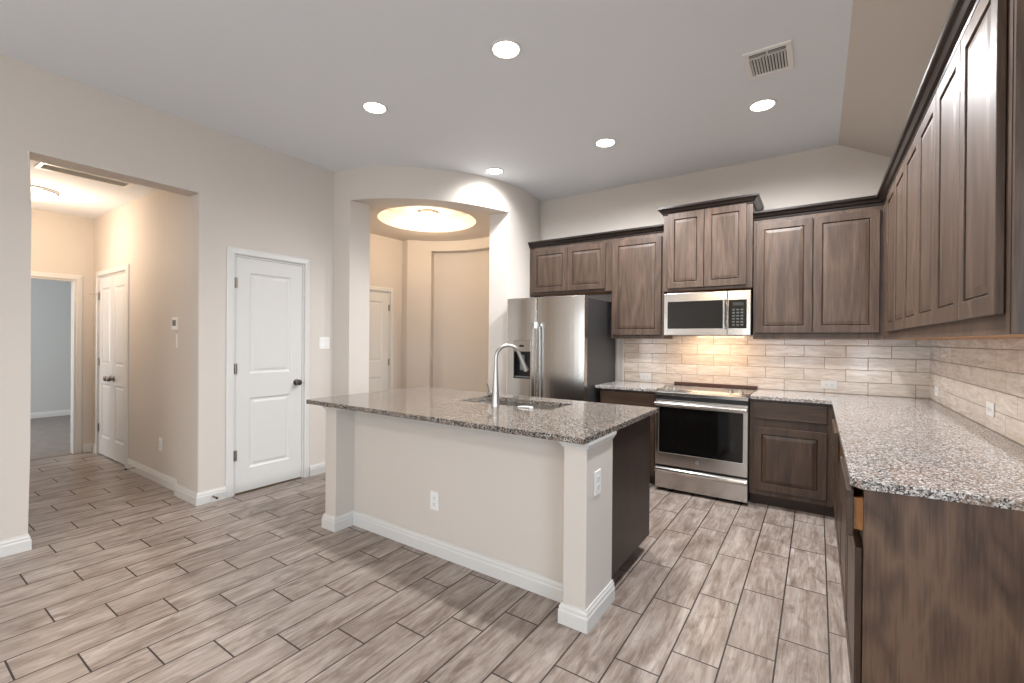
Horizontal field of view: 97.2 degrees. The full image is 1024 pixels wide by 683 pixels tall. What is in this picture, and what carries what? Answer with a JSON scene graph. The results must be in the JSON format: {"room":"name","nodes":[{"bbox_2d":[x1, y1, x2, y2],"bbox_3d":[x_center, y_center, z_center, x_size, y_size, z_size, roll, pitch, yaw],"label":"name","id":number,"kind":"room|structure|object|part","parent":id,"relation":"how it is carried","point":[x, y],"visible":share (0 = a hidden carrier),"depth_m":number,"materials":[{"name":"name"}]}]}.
{"room":"kitchen","nodes":[
{"label":"kitchen","id":0,"kind":"room"},
{"bbox_2d":[30,279,70,412],"bbox_3d":[-8.201,-0.105,7.061,0.100,2.750,4.700,1,0,34],"label":"wall","id":1,"kind":"structure","parent":0,"point":[50,300],"depth_m":7.61,"materials":[{"name":"grey paint"}]},
{"bbox_2d":[30,409,70,418],"bbox_3d":[-8.163,1.221,7.033,0.016,0.100,4.500,1,0,34],"label":"baseboard","id":2,"kind":"structure","parent":1,"relation":"attached to","point":[68,411],"depth_m":7.60,"materials":[{"name":"white paint"}]},
{"bbox_2d":[31,208,93,451],"bbox_3d":[-5.308,-0.076,4.931,0.120,2.750,1.075,1,0,34],"label":"wall","id":3,"kind":"structure","parent":0,"point":[61,243],"depth_m":5.21,"materials":[{"name":"beige paint"}]},
{"bbox_2d":[31,271,82,453],"bbox_3d":[-5.297,0.266,4.935,0.138,2.067,0.869,1,0,34],"label":"door frame","id":4,"kind":"structure","parent":3,"relation":"in","point":[76,281],"depth_m":5.22,"materials":[{"name":"white paint"}]},
{"bbox_2d":[30,160,156,218],"bbox_3d":[-4.143,-1.490,4.145,2.908,0.100,1.315,1,0,34],"label":"ceiling","id":5,"kind":"structure","parent":0,"point":[80,197],"depth_m":4.42,"materials":[{"name":"white paint"}]},
{"bbox_2d":[31,185,58,200],"bbox_3d":[-4.530,-1.384,4.277,0.340,0.117,0.340,1,0,34],"label":"light","id":6,"kind":"object","parent":5,"relation":"attached to","point":[38,193],"visible":0.64,"depth_m":4.25,"materials":[{"name":"white glass"}]},
{"bbox_2d":[34,162,133,187],"bbox_3d":[-3.667,-1.430,3.892,0.210,0.010,0.600,1,0,34],"label":"ceiling vent","id":7,"kind":"object","parent":5,"relation":"in","point":[45,166],"visible":0.84,"depth_m":3.86,"materials":[{"name":"white plastic"}]},
{"bbox_2d":[93,189,177,478],"bbox_3d":[-3.917,-0.065,4.711,2.670,2.750,0.120,1,0,34],"label":"wall","id":8,"kind":"structure","parent":0,"point":[141,233],"depth_m":4.36,"materials":[{"name":"beige paint"}]},
{"bbox_2d":[83,443,94,452],"bbox_3d":[-4.933,1.251,5.272,0.140,0.100,0.084,1,0,34],"label":"baseboard","id":9,"kind":"structure","parent":8,"relation":"attached to","point":[90,447],"depth_m":5.30,"materials":[{"name":"white paint"}]},
{"bbox_2d":[90,264,128,467],"bbox_3d":[-4.393,0.250,4.995,1.082,2.112,0.182,1,0,34],"label":"door","id":10,"kind":"structure","parent":8,"relation":"in","point":[112,289],"depth_m":4.96,"materials":[{"name":"white paint"}]},
{"bbox_3d":[-4.376,0.408,4.913,0.059,0.059,0.066,1,0,34],"label":"knob","id":11,"kind":"part","parent":10,"relation":"part of","materials":[{"name":"silver metal"}]},
{"bbox_2d":[159,437,161,450],"bbox_3d":[-3.261,0.952,4.187,0.072,0.118,0.009,1,0,34],"label":"electrical outlet","id":12,"kind":"object","parent":8,"relation":"attached to","point":[160,439],"visible":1,"depth_m":4.18,"materials":[{"name":"white plastic"}]},
{"bbox_2d":[172,317,177,329],"bbox_3d":[-2.929,-0.155,3.948,0.150,0.112,0.036,1,0,34],"label":"thermostat","id":13,"kind":"object","parent":8,"relation":"attached to","point":[174,319],"visible":0.69,"depth_m":3.94,"materials":[{"name":"white plastic"}]},
{"bbox_2d":[127,459,225,505],"bbox_3d":[-3.207,1.268,4.217,1.766,0.100,0.224,1,0,34],"label":"baseboard","id":14,"kind":"structure","parent":8,"relation":"attached to","point":[204,497],"depth_m":3.83,"materials":[{"name":"white paint"}]},
{"bbox_2d":[0,54,333,540],"bbox_3d":[-4.056,-0.244,1.747,0.419,3.126,7.345,1,0,34],"label":"wall","id":15,"kind":"structure","parent":0,"point":[232,191],"depth_m":3.66,"materials":[{"name":"beige paint"}]},
{"bbox_2d":[0,534,31,557],"bbox_3d":[-4.578,1.268,0.782,0.186,0.100,5.166,1,0,34],"label":"baseboard","id":16,"kind":"structure","parent":15,"relation":"attached to","point":[23,543],"depth_m":2.81,"materials":[{"name":"white paint"}]},
{"bbox_2d":[225,246,309,497],"bbox_3d":[-2.232,0.259,4.147,0.182,2.132,0.757,1,0,34],"label":"door","id":17,"kind":"structure","parent":15,"relation":"in","point":[268,297],"depth_m":4.11,"materials":[{"name":"white paint"}]},
{"bbox_3d":[-2.047,0.391,4.319,0.066,0.059,0.059,1,0,34],"label":"knob","id":18,"kind":"part","parent":17,"relation":"part of","materials":[{"name":"silver metal"}]},
{"bbox_2d":[309,462,325,475],"bbox_3d":[-1.925,1.276,4.550,0.016,0.100,0.249,1,0,34],"label":"baseboard","id":19,"kind":"structure","parent":15,"relation":"attached to","point":[319,468],"depth_m":4.51,"materials":[{"name":"white paint"}]},
{"bbox_2d":[319,337,329,348],"bbox_3d":[-1.899,0.016,4.574,0.010,0.118,0.116,1,0,34],"label":"light switch","id":20,"kind":"object","parent":15,"relation":"attached to","point":[324,342],"visible":1,"depth_m":4.57,"materials":[{"name":"white plastic"}]},
{"bbox_2d":[370,233,402,389],"bbox_3d":[-2.123,-0.080,5.996,0.120,2.800,1.650,1,0,34],"label":"wall","id":21,"kind":"structure","parent":0,"point":[385,252],"depth_m":6.50,"materials":[{"name":"beige paint"}]},
{"bbox_2d":[369,286,393,391],"bbox_3d":[-2.030,0.279,6.084,0.182,2.082,1.036,1,0,34],"label":"door","id":22,"kind":"structure","parent":21,"relation":"in","point":[381,301],"depth_m":6.33,"materials":[{"name":"white paint"}]},
{"bbox_2d":[0,415,850,682],"bbox_3d":[-2.391,1.387,2.642,14.700,0.124,10.900,1,0,34],"label":"floor","id":23,"kind":"structure","parent":0,"point":[123,578],"depth_m":2.35,"materials":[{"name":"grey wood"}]},
{"bbox_2d":[322,406,649,633],"bbox_3d":[-0.218,0.902,3.089,2.077,0.884,1.040,1,0,34],"label":"kitchen island","id":24,"kind":"object","parent":23,"relation":"on","point":[524,512],"visible":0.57,"depth_m":2.62,"materials":[{"name":"beige paint"}]},
{"bbox_3d":[-1.203,0.470,3.337,0.159,0.035,0.345,1,0,34],"label":"cap moulding","id":25,"kind":"part","parent":24,"relation":"part of","materials":[{"name":"white paint"}]},
{"bbox_3d":[-1.201,0.894,3.346,0.121,0.884,0.326,1,0,34],"label":"post","id":26,"kind":"part","parent":24,"relation":"part of","materials":[{"name":"beige paint"}]},
{"bbox_2d":[430,490,438,510],"bbox_3d":[-0.490,1.004,2.848,0.072,0.118,0.009,1,0,34],"label":"electrical outlet","id":27,"kind":"object","parent":24,"relation":"attached to","point":[434,496],"visible":1,"depth_m":2.85,"materials":[{"name":"white plastic"}]},
{"bbox_3d":[-0.366,0.902,2.870,1.795,0.884,0.165,1,0,34],"label":"panel","id":28,"kind":"part","parent":24,"relation":"part of","materials":[{"name":"beige paint"}]},
{"bbox_3d":[-0.414,1.293,2.804,2.071,0.100,0.344,1,0,34],"label":"baseboard","id":29,"kind":"part","parent":24,"relation":"part of","materials":[{"name":"white paint"}]},
{"bbox_2d":[306,387,657,444],"bbox_3d":[-0.260,0.444,3.124,2.190,0.030,1.149,1,0,34],"label":"island countertop","id":30,"kind":"structure","parent":24,"relation":"on","point":[576,422],"depth_m":2.79,"materials":[{"name":"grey stone"}]},
{"bbox_2d":[487,344,528,406],"bbox_3d":[-0.023,0.223,3.044,0.292,0.417,0.072,0,0,-15],"label":"kitchen faucet","id":31,"kind":"object","parent":30,"relation":"on","point":[494,394],"visible":1,"depth_m":3.00,"materials":[{"name":"silver metal"}]},
{"bbox_3d":[-0.030,0.088,3.044,0.192,0.149,0.025,0,0,-21],"label":"spout","id":32,"kind":"part","parent":31,"relation":"part of","materials":[{"name":"silver metal"}]},
{"bbox_2d":[475,399,558,409],"bbox_3d":[0.018,0.566,3.214,0.807,0.207,0.397,1,0,34],"label":"sink","id":33,"kind":"object","parent":30,"relation":"in","point":[536,406],"visible":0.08,"depth_m":3.40,"materials":[{"name":"silver metal"}]},
{"bbox_3d":[0.385,0.485,2.262,0.159,0.035,0.345,1,0,34],"label":"cap moulding","id":34,"kind":"part","parent":24,"relation":"part of","materials":[{"name":"white paint"}]},
{"bbox_3d":[0.387,0.909,2.271,0.121,0.884,0.326,1,0,34],"label":"post","id":35,"kind":"part","parent":24,"relation":"part of","materials":[{"name":"beige paint"}]},
{"bbox_2d":[594,469,600,495],"bbox_3d":[0.419,0.686,2.199,0.009,0.118,0.072,1,0,34],"label":"electrical outlet","id":36,"kind":"object","parent":24,"relation":"attached to","point":[597,474],"visible":1,"depth_m":2.19,"materials":[{"name":"white plastic"}]},
{"bbox_2d":[507,295,614,402],"bbox_3d":[0.521,0.441,4.880,0.906,1.785,0.872,1,0,34],"label":"refrigerator","id":37,"kind":"object","parent":23,"relation":"on","point":[566,345],"visible":0.65,"depth_m":4.55,"materials":[{"name":"silver metal"}]},
{"bbox_3d":[0.111,0.401,4.754,0.368,1.710,0.080,1,0,34],"label":"freezer door","id":38,"kind":"part","parent":37,"relation":"part of","materials":[{"name":"silver metal"}]},
{"bbox_3d":[0.124,0.048,4.732,0.204,0.116,0.064,1,0,34],"label":"control panel","id":39,"kind":"part","parent":37,"relation":"part of","materials":[{"name":"silver metal"}]},
{"bbox_3d":[0.207,0.262,4.603,0.022,0.900,0.056,1,0,34],"label":"handle","id":40,"kind":"part","parent":37,"relation":"part of","materials":[{"name":"silver metal"}]},
{"bbox_3d":[0.246,0.263,4.576,0.022,0.900,0.056,1,0,34],"label":"handle","id":41,"kind":"part","parent":37,"relation":"part of","materials":[{"name":"silver metal"}]},
{"bbox_3d":[0.489,0.405,4.499,0.532,1.710,0.080,1,0,34],"label":"fridge door","id":42,"kind":"part","parent":37,"relation":"part of","materials":[{"name":"silver metal"}]},
{"bbox_2d":[600,388,656,483],"bbox_3d":[1.277,0.909,4.596,0.570,0.884,0.628,1,0,34],"label":"base cabinet","id":43,"kind":"object","parent":23,"relation":"on","point":[612,396],"visible":0.24,"depth_m":4.28,"materials":[{"name":"brown wood"}]},
{"bbox_3d":[1.109,0.556,4.343,0.530,0.129,0.020,1,0,34],"label":"drawer","id":44,"kind":"part","parent":43,"relation":"part of","materials":[{"name":"brown wood"}]},
{"bbox_2d":[595,380,670,391],"bbox_3d":[1.257,0.451,4.594,0.610,0.030,0.638,1,0,34],"label":"countertop","id":45,"kind":"structure","parent":43,"relation":"on","point":[620,385],"depth_m":4.46,"materials":[{"name":"stone"}]},
{"bbox_3d":[1.106,0.949,4.345,0.530,0.515,0.020,1,0,34],"label":"door","id":46,"kind":"part","parent":43,"relation":"part of","materials":[{"name":"brown wood"}]},
{"bbox_2d":[654,381,757,502],"bbox_3d":[1.796,0.879,4.170,0.757,0.953,0.732,1,0,34],"label":"range","id":47,"kind":"object","parent":23,"relation":"on","point":[703,429],"visible":1,"depth_m":3.91,"materials":[{"name":"silver metal"}]},
{"bbox_3d":[1.609,0.560,3.889,0.745,0.033,0.058,1,0,34],"label":"handle","id":48,"kind":"part","parent":47,"relation":"part of","materials":[{"name":"silver metal"}]},
{"bbox_3d":[1.624,1.228,3.921,0.753,0.190,0.064,1,0,34],"label":"storage drawer","id":49,"kind":"part","parent":47,"relation":"part of","materials":[{"name":"silver metal"}]},
{"bbox_3d":[1.633,0.821,3.929,0.753,0.592,0.040,1,0,34],"label":"oven door","id":50,"kind":"part","parent":47,"relation":"part of","materials":[{"name":"silver metal"}]},
{"bbox_2d":[661,384,756,395],"bbox_3d":[1.819,0.443,4.198,0.757,0.014,0.588,1,0,34],"label":"cooktop","id":51,"kind":"object","parent":47,"relation":"in","point":[697,388],"depth_m":4.13,"materials":[{"name":"black glass"}]},
{"bbox_3d":[1.994,0.434,4.457,0.757,0.034,0.035,1,0,34],"label":"trim","id":52,"kind":"part","parent":47,"relation":"part of","materials":[{"name":"silver metal"}]},
{"bbox_2d":[749,399,834,516],"bbox_3d":[2.390,0.919,3.842,0.594,0.884,0.628,1,0,34],"label":"base cabinet","id":53,"kind":"object","parent":23,"relation":"on","point":[791,457],"visible":0.95,"depth_m":3.59,"materials":[{"name":"brown wood"}]},
{"bbox_3d":[2.207,0.960,3.600,0.498,0.515,0.020,1,0,34],"label":"door","id":54,"kind":"part","parent":53,"relation":"part of","materials":[{"name":"brown wood"}]},
{"bbox_3d":[2.210,0.567,3.598,0.498,0.129,0.020,1,0,34],"label":"drawer","id":55,"kind":"part","parent":53,"relation":"part of","materials":[{"name":"brown wood"}]},
{"bbox_2d":[833,417,836,526],"bbox_3d":[2.544,0.923,3.009,0.637,0.884,0.620,1,0,34],"label":"base cabinet","id":56,"kind":"object","parent":23,"relation":"on","point":[835,462],"visible":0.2,"depth_m":3.13,"materials":[{"name":"brown wood"}]},
{"bbox_3d":[2.286,0.964,3.178,0.020,0.547,0.570,1,0,34],"label":"door","id":57,"kind":"part","parent":56,"relation":"part of","materials":[{"name":"brown wood"}]},
{"bbox_2d":[750,389,1023,510],"bbox_3d":[1.977,0.463,2.681,1.200,0.030,3.000,1,0,34],"label":"countertop","id":58,"kind":"structure","parent":56,"relation":"on","point":[916,447],"depth_m":1.86,"materials":[{"name":"stone"}]},
{"bbox_2d":[832,419,840,566],"bbox_3d":[2.196,0.922,2.519,0.665,0.884,0.580,1,0,34],"label":"base cabinet","id":59,"kind":"object","parent":23,"relation":"on","point":[836,445],"visible":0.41,"depth_m":2.60,"materials":[{"name":"brown wood"}]},
{"bbox_3d":[1.931,0.579,2.699,0.020,0.155,0.540,1,0,34],"label":"drawer","id":60,"kind":"part","parent":59,"relation":"part of","materials":[{"name":"brown wood"}]},
{"bbox_3d":[1.952,0.963,2.684,0.020,0.547,0.540,1,0,34],"label":"door","id":61,"kind":"part","parent":59,"relation":"part of","materials":[{"name":"brown wood"}]},
{"bbox_2d":[840,447,845,618],"bbox_3d":[1.882,0.921,2.030,0.637,0.884,0.580,1,0,34],"label":"base cabinet","id":62,"kind":"object","parent":23,"relation":"on","point":[842,525],"visible":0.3,"depth_m":2.17,"materials":[{"name":"brown wood"}]},
{"bbox_2d":[840,457,1023,682],"bbox_3d":[1.546,0.920,1.555,0.661,0.884,0.582,1,0,34],"label":"base cabinet","id":63,"kind":"object","parent":23,"relation":"on","point":[935,588],"visible":0.94,"depth_m":1.38,"materials":[{"name":"brown wood"}]},
{"bbox_3d":[1.286,0.577,1.738,0.020,0.155,0.530,1,0,34],"label":"drawer","id":64,"kind":"part","parent":63,"relation":"part of","materials":[{"name":"brown wood"}]},
{"bbox_3d":[1.303,0.961,1.726,0.020,0.547,0.530,1,0,34],"label":"door","id":65,"kind":"part","parent":63,"relation":"part of","materials":[{"name":"brown wood"}]},
{"bbox_2d":[0,0,852,201],"bbox_3d":[-1.716,-1.788,1.369,4.677,0.100,9.538,1,0,34],"label":"ceiling","id":66,"kind":"structure","parent":0,"point":[666,80],"depth_m":2.93,"materials":[{"name":"beige paint"}]},
{"bbox_2d":[361,101,387,114],"bbox_3d":[-1.020,-1.736,3.357,0.190,0.007,0.190,1,0,34],"label":"recessed light","id":67,"kind":"object","parent":66,"relation":"in","point":[373,107],"visible":1,"depth_m":3.35,"materials":[{"name":"white paint"}]},
{"bbox_2d":[485,167,503,174],"bbox_3d":[-0.180,-1.733,4.599,0.190,0.007,0.190,1,0,34],"label":"recessed light","id":68,"kind":"object","parent":66,"relation":"in","point":[492,171],"visible":1,"depth_m":4.60,"materials":[{"name":"white paint"}]},
{"bbox_2d":[490,39,521,59],"bbox_3d":[-0.036,-1.726,2.672,0.190,0.007,0.190,1,0,34],"label":"recessed light","id":69,"kind":"object","parent":66,"relation":"in","point":[503,49],"visible":1,"depth_m":2.67,"materials":[{"name":"white paint"}]},
{"bbox_2d":[594,138,616,147],"bbox_3d":[0.811,-1.724,3.922,0.190,0.007,0.190,1,0,34],"label":"recessed light","id":70,"kind":"object","parent":66,"relation":"in","point":[604,142],"visible":1,"depth_m":3.91,"materials":[{"name":"white paint"}]},
{"bbox_2d":[748,98,777,112],"bbox_3d":[1.820,-1.714,3.281,0.190,0.007,0.190,1,0,34],"label":"recessed light","id":71,"kind":"object","parent":66,"relation":"in","point":[762,105],"visible":1,"depth_m":3.27,"materials":[{"name":"white paint"}]},
{"bbox_2d":[742,39,793,80],"bbox_3d":[1.569,-1.712,2.761,0.252,0.011,0.312,1,0,34],"label":"ceiling vent","id":72,"kind":"object","parent":66,"relation":"in","point":[775,58],"visible":1,"depth_m":2.75,"materials":[{"name":"white plastic"}]},
{"bbox_2d":[370,204,489,240],"bbox_3d":[-1.115,-1.561,5.540,2.238,0.180,3.500,1,0,34],"label":"ceiling","id":73,"kind":"structure","parent":0,"point":[402,222],"depth_m":5.94,"materials":[{"name":"beige paint"}]},
{"bbox_2d":[418,209,438,220],"bbox_3d":[-1.070,-1.593,5.763,0.260,0.117,0.260,1,0,34],"label":"light","id":74,"kind":"object","parent":73,"relation":"attached to","point":[426,214],"visible":1,"depth_m":5.68,"materials":[{"name":"white glass"}]},
{"bbox_2d":[333,167,539,395],"bbox_3d":[-0.675,-0.204,4.959,2.384,3.076,0.704,0,0,-24],"label":"wall","id":75,"kind":"structure","parent":0,"point":[514,212],"depth_m":4.66,"materials":[{"name":"beige paint"}]},
{"bbox_2d":[402,236,489,391],"bbox_3d":[-0.551,-0.069,6.133,0.846,2.800,2.201,0,0,-44],"label":"wall","id":76,"kind":"structure","parent":0,"point":[445,284],"depth_m":6.63,"materials":[{"name":"beige paint"}]},
{"bbox_2d":[540,145,925,398],"bbox_3d":[1.885,-0.183,4.639,3.817,3.076,0.120,1,0,34],"label":"wall","id":77,"kind":"structure","parent":0,"point":[836,172],"depth_m":4.43,"materials":[{"name":"beige paint"}]},
{"bbox_2d":[528,231,611,296],"bbox_3d":[0.707,-0.844,5.135,1.012,0.615,0.379,1,0,34],"label":"upper cabinet","id":78,"kind":"object","parent":77,"relation":"attached to","point":[580,264],"visible":0.99,"depth_m":4.98,"materials":[{"name":"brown wood"}]},
{"bbox_3d":[0.429,-0.807,5.142,0.452,0.484,0.020,1,0,34],"label":"door","id":79,"kind":"part","parent":78,"relation":"part of","materials":[{"name":"grey wood"}]},
{"bbox_3d":[0.617,-1.118,4.998,1.012,0.068,0.050,1,0,34],"label":"crown moulding","id":80,"kind":"part","parent":78,"relation":"part of","materials":[{"name":"brown wood"}]},
{"bbox_3d":[0.721,-0.544,5.160,0.980,0.014,0.298,1,0,34],"label":"panel","id":81,"kind":"part","parent":78,"relation":"part of","materials":[{"name":"brown wood"}]},
{"bbox_3d":[0.804,-0.803,4.888,0.446,0.484,0.020,1,0,34],"label":"door","id":82,"kind":"part","parent":78,"relation":"part of","materials":[{"name":"grey wood"}]},
{"bbox_2d":[621,339,623,380],"bbox_3d":[1.228,0.199,5.005,0.025,0.471,0.010,1,0,34],"label":"trim","id":83,"kind":"structure","parent":77,"relation":"attached to","point":[622,367],"depth_m":5.00,"materials":[{"name":"white paint"}]},
{"bbox_2d":[610,224,671,338],"bbox_3d":[1.349,-0.588,4.700,0.541,1.115,0.379,1,0,34],"label":"upper cabinet","id":84,"kind":"object","parent":77,"relation":"attached to","point":[637,253],"visible":0.97,"depth_m":4.56,"materials":[{"name":"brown wood"}]},
{"bbox_3d":[1.262,-0.554,4.578,0.502,0.974,0.020,1,0,34],"label":"door","id":85,"kind":"part","parent":84,"relation":"part of","materials":[{"name":"grey wood"}]},
{"bbox_3d":[1.261,-1.112,4.562,0.541,0.068,0.050,1,0,34],"label":"crown moulding","id":86,"kind":"part","parent":84,"relation":"part of","materials":[{"name":"brown wood"}]},
{"bbox_2d":[657,193,763,293],"bbox_3d":[1.880,-0.876,4.293,0.862,0.800,0.459,1,0,34],"label":"upper cabinet","id":87,"kind":"object","parent":77,"relation":"attached to","point":[709,245],"visible":0.94,"depth_m":4.11,"materials":[{"name":"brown wood"}]},
{"bbox_3d":[1.627,-0.858,4.234,0.322,0.709,0.020,1,0,34],"label":"door","id":88,"kind":"part","parent":87,"relation":"part of","materials":[{"name":"grey wood"}]},
{"bbox_2d":[664,290,752,335],"bbox_3d":[1.873,-0.255,4.290,0.745,0.400,0.453,1,0,34],"label":"microwave","id":89,"kind":"object","parent":87,"relation":"attached to","point":[717,313],"visible":1,"depth_m":4.12,"materials":[{"name":"silver metal"}]},
{"bbox_3d":[1.700,-0.257,4.203,0.557,0.397,0.026,1,0,34],"label":"door","id":90,"kind":"part","parent":89,"relation":"part of","materials":[{"name":"silver metal"}]},
{"bbox_3d":[1.895,-0.245,4.029,0.021,0.262,0.045,1,0,34],"label":"handle","id":91,"kind":"part","parent":89,"relation":"part of","materials":[{"name":"silver metal"}]},
{"bbox_3d":[1.997,-0.242,3.995,0.141,0.249,0.009,1,0,34],"label":"control panel","id":92,"kind":"part","parent":89,"relation":"part of","materials":[{"name":"black glass"}]},
{"bbox_3d":[2.010,-0.254,3.993,0.186,0.397,0.026,1,0,34],"label":"control frame","id":93,"kind":"part","parent":89,"relation":"part of","materials":[{"name":"silver metal"}]},
{"bbox_3d":[1.893,-0.483,4.318,0.730,0.014,0.378,1,0,34],"label":"panel","id":94,"kind":"part","parent":87,"relation":"part of","materials":[{"name":"brown wood"}]},
{"bbox_3d":[1.880,-1.242,4.288,0.862,0.068,0.450,1,0,34],"label":"crown moulding","id":95,"kind":"part","parent":87,"relation":"part of","materials":[{"name":"brown wood"}]},
{"bbox_3d":[1.908,-0.856,4.044,0.344,0.709,0.020,1,0,34],"label":"door","id":96,"kind":"part","parent":87,"relation":"part of","materials":[{"name":"grey wood"}]},
{"bbox_2d":[624,335,929,398],"bbox_3d":[2.283,0.192,4.292,2.522,0.506,0.008,1,0,34],"label":"wall tile","id":97,"kind":"structure","parent":77,"relation":"attached to","point":[893,368],"depth_m":4.12,"materials":[{"name":"beige tile"}]},
{"bbox_2d":[640,373,650,379],"bbox_3d":[1.435,0.375,4.855,0.118,0.072,0.009,1,0,34],"label":"electrical outlet","id":98,"kind":"object","parent":97,"relation":"attached to","point":[644,376],"visible":1,"depth_m":4.85,"materials":[{"name":"white plastic"}]},
{"bbox_2d":[821,380,836,388],"bbox_3d":[2.773,0.379,3.949,0.118,0.072,0.009,1,0,34],"label":"electrical outlet","id":99,"kind":"object","parent":97,"relation":"attached to","point":[825,384],"visible":1,"depth_m":3.95,"materials":[{"name":"white plastic"}]},
{"bbox_2d":[753,195,883,339],"bbox_3d":[2.586,-0.576,3.863,0.890,1.115,0.379,1,0,34],"label":"upper cabinet","id":100,"kind":"object","parent":77,"relation":"attached to","point":[818,267],"visible":1,"depth_m":3.71,"materials":[{"name":"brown wood"}]},
{"bbox_3d":[2.321,-0.552,3.860,0.412,0.956,0.020,1,0,34],"label":"door","id":101,"kind":"part","parent":100,"relation":"part of","materials":[{"name":"grey wood"}]},
{"bbox_3d":[2.498,-1.100,3.725,0.890,0.068,0.050,1,0,34],"label":"crown moulding","id":102,"kind":"part","parent":100,"relation":"part of","materials":[{"name":"brown wood"}]},
{"bbox_3d":[2.675,-0.549,3.621,0.426,0.956,0.020,1,0,34],"label":"door","id":103,"kind":"part","parent":100,"relation":"part of","materials":[{"name":"grey wood"}]},
{"bbox_3d":[2.598,-0.026,3.888,0.858,0.014,0.298,1,0,34],"label":"panel","id":104,"kind":"part","parent":100,"relation":"part of","materials":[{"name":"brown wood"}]},
{"bbox_2d":[838,0,953,157],"bbox_3d":[0.444,-1.601,-0.154,0.612,0.431,9.438,1,0,34],"label":"ceiling","id":105,"kind":"structure","parent":0,"point":[892,43],"depth_m":2.63,"materials":[{"name":"beige paint"}]},
{"bbox_2d":[930,399,1023,446],"bbox_3d":[0.764,-0.088,-0.313,0.120,2.900,9.338,1,0,34],"label":"wall","id":106,"kind":"structure","parent":0,"point":[930,399],"depth_m":2.54,"materials":[{"name":"beige paint"}]},
{"bbox_2d":[876,142,952,339],"bbox_3d":[2.659,-0.572,2.927,0.379,1.115,1.187,1,0,34],"label":"upper cabinet","id":107,"kind":"object","parent":106,"relation":"attached to","point":[891,192],"visible":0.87,"depth_m":2.84,"materials":[{"name":"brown wood"}]},
{"bbox_3d":[2.540,-0.548,3.019,0.020,0.956,0.398,1,0,34],"label":"door","id":108,"kind":"part","parent":107,"relation":"part of","materials":[{"name":"grey wood"}]},
{"bbox_3d":[2.527,-1.097,3.017,0.050,0.068,1.187,1,0,34],"label":"crown moulding","id":109,"kind":"part","parent":107,"relation":"part of","materials":[{"name":"brown wood"}]},
{"bbox_3d":[2.315,-0.549,2.687,0.020,0.956,0.396,1,0,34],"label":"door","id":110,"kind":"part","parent":107,"relation":"part of","materials":[{"name":"grey wood"}]},
{"bbox_3d":[2.679,-0.022,2.913,0.298,0.014,1.155,1,0,34],"label":"panel","id":111,"kind":"part","parent":107,"relation":"part of","materials":[{"name":"brown wood"}]},
{"bbox_2d":[898,70,1023,338],"bbox_3d":[2.102,-0.574,2.103,0.379,1.115,0.800,1,0,34],"label":"upper cabinet","id":112,"kind":"object","parent":106,"relation":"attached to","point":[918,134],"visible":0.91,"depth_m":2.14,"materials":[{"name":"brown wood"}]},
{"bbox_3d":[2.088,-0.549,2.353,0.020,0.956,0.394,1,0,34],"label":"door","id":113,"kind":"part","parent":112,"relation":"part of","materials":[{"name":"grey wood"}]},
{"bbox_3d":[1.969,-1.099,2.194,0.050,0.068,0.800,1,0,34],"label":"crown moulding","id":114,"kind":"part","parent":112,"relation":"part of","materials":[{"name":"brown wood"}]},
{"bbox_3d":[1.865,-0.550,2.023,0.020,0.956,0.394,1,0,34],"label":"door","id":115,"kind":"part","parent":112,"relation":"part of","materials":[{"name":"grey wood"}]},
{"bbox_3d":[2.121,-0.024,2.089,0.298,0.014,0.768,1,0,34],"label":"panel","id":116,"kind":"part","parent":112,"relation":"part of","materials":[{"name":"brown wood"}]},
{"bbox_2d":[927,0,1023,336],"bbox_3d":[1.637,-0.575,1.417,0.379,1.115,0.856,1,0,34],"label":"upper cabinet","id":117,"kind":"object","parent":106,"relation":"attached to","point":[977,58],"visible":1,"depth_m":1.35,"materials":[{"name":"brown wood"}]},
{"bbox_3d":[1.644,-0.551,1.696,0.020,0.956,0.378,1,0,34],"label":"door","id":118,"kind":"part","parent":117,"relation":"part of","materials":[{"name":"grey wood"}]},
{"bbox_3d":[1.637,-1.099,1.418,0.370,0.068,0.856,1,0,34],"label":"crown moulding","id":119,"kind":"part","parent":117,"relation":"part of","materials":[{"name":"brown wood"}]},
{"bbox_3d":[1.429,-0.551,1.378,0.020,0.956,0.382,1,0,34],"label":"door","id":120,"kind":"part","parent":117,"relation":"part of","materials":[{"name":"grey wood"}]},
{"bbox_3d":[1.670,-0.025,1.423,0.298,0.014,0.774,1,0,34],"label":"panel","id":121,"kind":"part","parent":117,"relation":"part of","materials":[{"name":"brown wood"}]},
{"bbox_3d":[1.441,-0.546,1.083,0.326,1.053,0.016,1,0,34],"label":"panel","id":122,"kind":"part","parent":117,"relation":"part of","materials":[{"name":"grey wood"}]},
{"bbox_2d":[929,338,1023,445],"bbox_3d":[2.450,0.199,2.296,0.008,0.506,3.110,1,0,34],"label":"wall tile","id":123,"kind":"structure","parent":106,"relation":"attached to","point":[967,373],"depth_m":2.42,"materials":[{"name":"beige tile"}]},
{"bbox_2d":[935,386,938,396],"bbox_3d":[3.150,0.368,3.349,0.009,0.072,0.118,1,0,34],"label":"electrical outlet","id":124,"kind":"object","parent":123,"relation":"attached to","point":[936,387],"visible":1,"depth_m":3.33,"materials":[{"name":"white plastic"}]},
{"bbox_2d":[986,401,994,417],"bbox_3d":[2.450,0.346,2.314,0.009,0.072,0.118,1,0,34],"label":"electrical outlet","id":125,"kind":"object","parent":123,"relation":"attached to","point":[990,407],"visible":1,"depth_m":2.30,"materials":[{"name":"white plastic"}]}
]}

